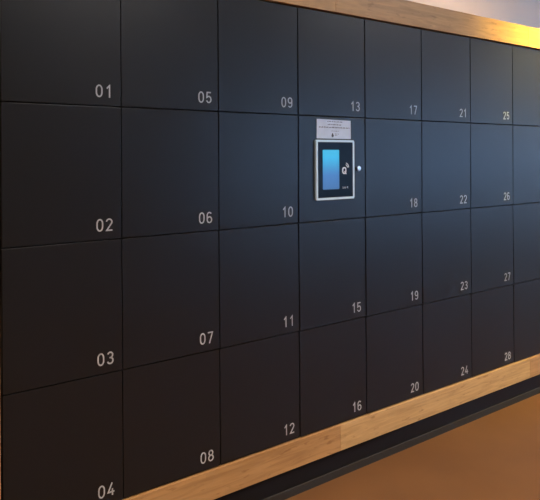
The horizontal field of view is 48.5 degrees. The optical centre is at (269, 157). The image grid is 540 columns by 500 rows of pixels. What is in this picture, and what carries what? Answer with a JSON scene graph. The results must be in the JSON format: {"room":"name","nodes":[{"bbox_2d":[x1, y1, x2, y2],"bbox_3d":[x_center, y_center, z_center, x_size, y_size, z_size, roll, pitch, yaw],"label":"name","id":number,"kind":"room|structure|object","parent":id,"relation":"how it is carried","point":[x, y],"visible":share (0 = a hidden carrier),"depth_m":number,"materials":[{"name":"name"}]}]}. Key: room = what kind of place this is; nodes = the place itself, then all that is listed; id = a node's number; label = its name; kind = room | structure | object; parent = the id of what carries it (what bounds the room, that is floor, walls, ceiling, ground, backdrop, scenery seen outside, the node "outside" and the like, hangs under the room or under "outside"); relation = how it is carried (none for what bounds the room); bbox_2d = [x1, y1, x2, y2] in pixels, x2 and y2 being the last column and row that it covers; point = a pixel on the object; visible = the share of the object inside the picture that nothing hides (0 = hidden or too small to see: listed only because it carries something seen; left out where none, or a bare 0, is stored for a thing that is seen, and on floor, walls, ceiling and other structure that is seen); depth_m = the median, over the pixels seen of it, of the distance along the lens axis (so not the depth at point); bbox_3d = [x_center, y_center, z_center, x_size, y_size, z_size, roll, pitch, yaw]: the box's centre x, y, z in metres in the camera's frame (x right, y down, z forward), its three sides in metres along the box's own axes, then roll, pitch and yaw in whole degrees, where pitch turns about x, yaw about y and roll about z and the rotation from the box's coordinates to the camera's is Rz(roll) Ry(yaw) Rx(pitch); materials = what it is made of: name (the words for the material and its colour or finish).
{"room":"locker room","nodes":[
{"label":"locker room","id":0,"kind":"room"},
{"bbox_2d":[285,393,539,499],"bbox_3d":[4.249,1.528,3.193,16.600,0.200,5.200,0,0,-35],"label":"floor","id":1,"kind":"structure","parent":0,"point":[495,455],"depth_m":2.79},
{"bbox_2d":[263,387,539,499],"bbox_3d":[0.451,1.433,2.828,3.431,0.034,0.007,0,0,-35],"label":"baseboard","id":2,"kind":"structure","parent":1,"relation":"on","point":[310,484],"depth_m":2.94,"materials":[{"name":"black plastic"}]},
{"bbox_2d":[407,0,539,28],"bbox_3d":[2.793,-0.089,5.231,16.200,3.050,0.200,0,0,-35],"label":"wall","id":3,"kind":"structure","parent":0,"point":[521,12],"depth_m":4.30,"materials":[{"name":"beige paint"}]},
{"bbox_2d":[214,374,539,499],"bbox_3d":[0.311,1.391,3.025,3.431,0.119,0.476,0,0,-35],"label":"trim","id":4,"kind":"structure","parent":3,"relation":"attached to","point":[274,485],"depth_m":2.86,"materials":[{"name":"black"}]},
{"bbox_2d":[0,0,539,499],"bbox_3d":[0.304,0.275,3.026,3.451,2.113,0.507,0,0,-35],"label":"surround","id":5,"kind":"object","parent":4,"relation":"on","point":[213,483],"visible":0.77,"depth_m":2.86,"materials":[{"name":"brown wood"}]},
{"bbox_2d":[0,370,122,499],"bbox_3d":[-0.813,0.988,2.200,0.398,0.459,0.442,0,0,-35],"label":"locker","id":6,"kind":"object","parent":5,"relation":"on","point":[64,440],"visible":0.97,"depth_m":2.02,"materials":[{"name":"black metal"}]},
{"bbox_2d":[0,238,121,394],"bbox_3d":[-0.816,0.524,2.200,0.398,0.466,0.442,0,0,-35],"label":"locker","id":7,"kind":"object","parent":6,"relation":"on","point":[61,303],"visible":0.98,"depth_m":2.01,"materials":[{"name":"black metal"}]},
{"bbox_2d":[0,102,120,247],"bbox_3d":[-0.819,0.055,2.200,0.398,0.467,0.442,0,0,-35],"label":"locker","id":8,"kind":"object","parent":7,"relation":"on","point":[60,165],"visible":1,"depth_m":2.01,"materials":[{"name":"black metal"}]},
{"bbox_2d":[0,0,120,106],"bbox_3d":[-0.822,-0.414,2.200,0.398,0.468,0.441,0,0,-35],"label":"locker","id":9,"kind":"object","parent":8,"relation":"on","point":[53,52],"visible":0.98,"depth_m":2.02,"materials":[{"name":"black metal"}]},
{"bbox_2d":[122,349,219,497],"bbox_3d":[-0.487,0.986,2.432,0.398,0.459,0.442,0,0,-35],"label":"locker","id":10,"kind":"object","parent":5,"relation":"on","point":[171,407],"visible":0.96,"depth_m":2.24,"materials":[{"name":"black metal"}]},
{"bbox_2d":[120,230,219,368],"bbox_3d":[-0.490,0.522,2.432,0.398,0.466,0.443,0,0,-35],"label":"locker","id":11,"kind":"object","parent":10,"relation":"on","point":[170,282],"visible":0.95,"depth_m":2.24,"materials":[{"name":"black metal"}]},
{"bbox_2d":[121,108,218,237],"bbox_3d":[-0.493,0.053,2.432,0.398,0.467,0.441,0,0,-35],"label":"locker","id":12,"kind":"object","parent":11,"relation":"on","point":[169,158],"visible":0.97,"depth_m":2.24,"materials":[{"name":"black metal"}]},
{"bbox_2d":[118,0,217,111],"bbox_3d":[-0.495,-0.416,2.432,0.398,0.468,0.441,0,0,-35],"label":"locker","id":13,"kind":"object","parent":12,"relation":"on","point":[169,48],"visible":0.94,"depth_m":2.25,"materials":[{"name":"black metal"}]},
{"bbox_2d":[218,331,299,464],"bbox_3d":[-0.161,0.984,2.663,0.398,0.459,0.443,0,0,-35],"label":"locker","id":14,"kind":"object","parent":5,"relation":"on","point":[259,379],"visible":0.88,"depth_m":2.48,"materials":[{"name":"black metal"}]},
{"bbox_2d":[217,223,298,347],"bbox_3d":[-0.163,0.520,2.663,0.398,0.466,0.444,0,0,-35],"label":"locker","id":15,"kind":"object","parent":14,"relation":"on","point":[259,275],"visible":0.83,"depth_m":2.47,"materials":[{"name":"black metal"}]},
{"bbox_2d":[218,112,297,228],"bbox_3d":[-0.166,0.051,2.663,0.398,0.467,0.442,0,0,-35],"label":"locker","id":16,"kind":"object","parent":15,"relation":"on","point":[258,153],"visible":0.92,"depth_m":2.47,"materials":[{"name":"black metal"}]},
{"bbox_2d":[215,0,297,114],"bbox_3d":[-0.169,-0.418,2.663,0.398,0.468,0.442,0,0,-35],"label":"locker","id":17,"kind":"object","parent":16,"relation":"on","point":[257,40],"visible":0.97,"depth_m":2.48,"materials":[{"name":"black metal"}]},
{"bbox_2d":[298,317,365,436],"bbox_3d":[0.165,0.982,2.895,0.398,0.459,0.443,0,0,-35],"label":"locker","id":18,"kind":"object","parent":5,"relation":"on","point":[332,357],"visible":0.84,"depth_m":2.71,"materials":[{"name":"black metal"}]},
{"bbox_2d":[296,217,365,330],"bbox_3d":[0.163,0.518,2.894,0.398,0.466,0.444,0,0,-35],"label":"locker","id":19,"kind":"object","parent":18,"relation":"on","point":[331,253],"visible":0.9,"depth_m":2.71,"materials":[{"name":"black metal"}]},
{"bbox_2d":[298,116,364,222],"bbox_3d":[0.164,0.049,2.889,0.398,0.467,0.457,0,0,-35],"label":"locker","id":20,"kind":"object","parent":19,"relation":"on","point":[310,209],"visible":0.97,"depth_m":2.67,"materials":[{"name":"black metal"}]},
{"bbox_2d":[294,8,364,117],"bbox_3d":[0.157,-0.420,2.895,0.398,0.468,0.442,0,0,-35],"label":"locker","id":21,"kind":"object","parent":20,"relation":"on","point":[330,47],"visible":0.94,"depth_m":2.71,"materials":[{"name":"black metal"}]},
{"bbox_2d":[317,119,350,138],"bbox_3d":[0.290,-0.129,2.716,0.206,0.087,0.002,0,0,-36],"label":"paper notice","id":22,"kind":"object","parent":20,"relation":"attached to","point":[326,128],"visible":1,"depth_m":2.71,"materials":[{"name":"grey paper"}]},
{"bbox_2d":[315,140,354,200],"bbox_3d":[0.294,0.054,2.714,0.229,0.268,0.011,0,0,-35],"label":"terminal","id":23,"kind":"object","parent":20,"relation":"attached to","point":[334,159],"visible":1,"depth_m":2.71,"materials":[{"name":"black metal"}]},
{"bbox_2d":[364,304,422,413],"bbox_3d":[0.491,0.980,3.127,0.398,0.459,0.442,0,0,-35],"label":"locker","id":24,"kind":"object","parent":5,"relation":"on","point":[394,354],"visible":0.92,"depth_m":2.94,"materials":[{"name":"black metal"}]},
{"bbox_2d":[362,212,421,315],"bbox_3d":[0.489,0.516,3.126,0.398,0.466,0.443,0,0,-35],"label":"locker","id":25,"kind":"object","parent":24,"relation":"on","point":[393,243],"visible":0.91,"depth_m":2.94,"materials":[{"name":"black metal"}]},
{"bbox_2d":[365,119,421,216],"bbox_3d":[0.486,0.048,3.127,0.398,0.467,0.441,0,0,-35],"label":"locker","id":26,"kind":"object","parent":25,"relation":"on","point":[393,164],"visible":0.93,"depth_m":2.94,"materials":[{"name":"black metal"}]},
{"bbox_2d":[360,19,420,120],"bbox_3d":[0.483,-0.422,3.126,0.398,0.468,0.442,0,0,-35],"label":"locker","id":27,"kind":"object","parent":26,"relation":"on","point":[392,53],"visible":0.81,"depth_m":2.94,"materials":[{"name":"black metal"}]},
{"bbox_2d":[421,294,471,393],"bbox_3d":[0.817,0.979,3.358,0.398,0.459,0.442,0,0,-35],"label":"locker","id":28,"kind":"object","parent":5,"relation":"on","point":[446,323],"visible":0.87,"depth_m":3.17,"materials":[{"name":"black metal"}]},
{"bbox_2d":[419,208,470,303],"bbox_3d":[0.815,0.514,3.358,0.398,0.466,0.442,0,0,-35],"label":"locker","id":29,"kind":"object","parent":28,"relation":"on","point":[446,234],"visible":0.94,"depth_m":3.17,"materials":[{"name":"black metal"}]},
{"bbox_2d":[421,121,470,211],"bbox_3d":[0.812,0.045,3.358,0.398,0.467,0.441,0,0,-35],"label":"locker","id":30,"kind":"object","parent":29,"relation":"on","point":[445,146],"visible":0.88,"depth_m":3.17,"materials":[{"name":"black metal"}]},
{"bbox_2d":[419,29,469,122],"bbox_3d":[0.809,-0.424,3.358,0.398,0.468,0.441,0,0,-35],"label":"locker","id":31,"kind":"object","parent":30,"relation":"on","point":[445,58],"visible":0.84,"depth_m":3.17,"materials":[{"name":"black metal"}]},
{"bbox_2d":[470,284,513,376],"bbox_3d":[1.143,0.977,3.590,0.398,0.459,0.442,0,0,-35],"label":"locker","id":32,"kind":"object","parent":5,"relation":"on","point":[492,322],"visible":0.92,"depth_m":3.40,"materials":[{"name":"black metal"}]},
{"bbox_2d":[468,205,513,292],"bbox_3d":[1.141,0.512,3.590,0.398,0.466,0.442,0,0,-35],"label":"locker","id":33,"kind":"object","parent":32,"relation":"on","point":[491,227],"visible":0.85,"depth_m":3.40,"materials":[{"name":"black metal"}]},
{"bbox_2d":[470,123,512,207],"bbox_3d":[1.138,0.044,3.590,0.398,0.467,0.440,0,0,-35],"label":"locker","id":34,"kind":"object","parent":33,"relation":"on","point":[491,146],"visible":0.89,"depth_m":3.40,"materials":[{"name":"black metal"}]},
{"bbox_2d":[470,38,511,124],"bbox_3d":[1.135,-0.425,3.590,0.398,0.468,0.441,0,0,-35],"label":"locker","id":35,"kind":"object","parent":34,"relation":"on","point":[490,62],"visible":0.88,"depth_m":3.40,"materials":[{"name":"black metal"}]},
{"bbox_2d":[512,278,539,361],"bbox_3d":[1.470,0.975,3.821,0.398,0.459,0.442,0,0,-35],"label":"locker","id":36,"kind":"object","parent":5,"relation":"on","point":[526,295],"visible":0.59,"depth_m":3.60,"materials":[{"name":"black metal"}]},
{"bbox_2d":[510,202,539,283],"bbox_3d":[1.467,0.510,3.821,0.398,0.466,0.443,0,0,-35],"label":"locker","id":37,"kind":"object","parent":36,"relation":"on","point":[526,216],"visible":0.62,"depth_m":3.60,"materials":[{"name":"black metal"}]},
{"bbox_2d":[512,125,539,203],"bbox_3d":[1.464,0.042,3.821,0.398,0.467,0.441,0,0,-35],"label":"locker","id":38,"kind":"object","parent":37,"relation":"on","point":[526,139],"visible":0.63,"depth_m":3.61,"materials":[{"name":"black metal"}]},
{"bbox_2d":[512,46,539,126],"bbox_3d":[1.462,-0.427,3.821,0.398,0.468,0.441,0,0,-35],"label":"locker","id":39,"kind":"object","parent":38,"relation":"on","point":[525,61],"visible":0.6,"depth_m":3.60,"materials":[{"name":"black metal"}]}
]}

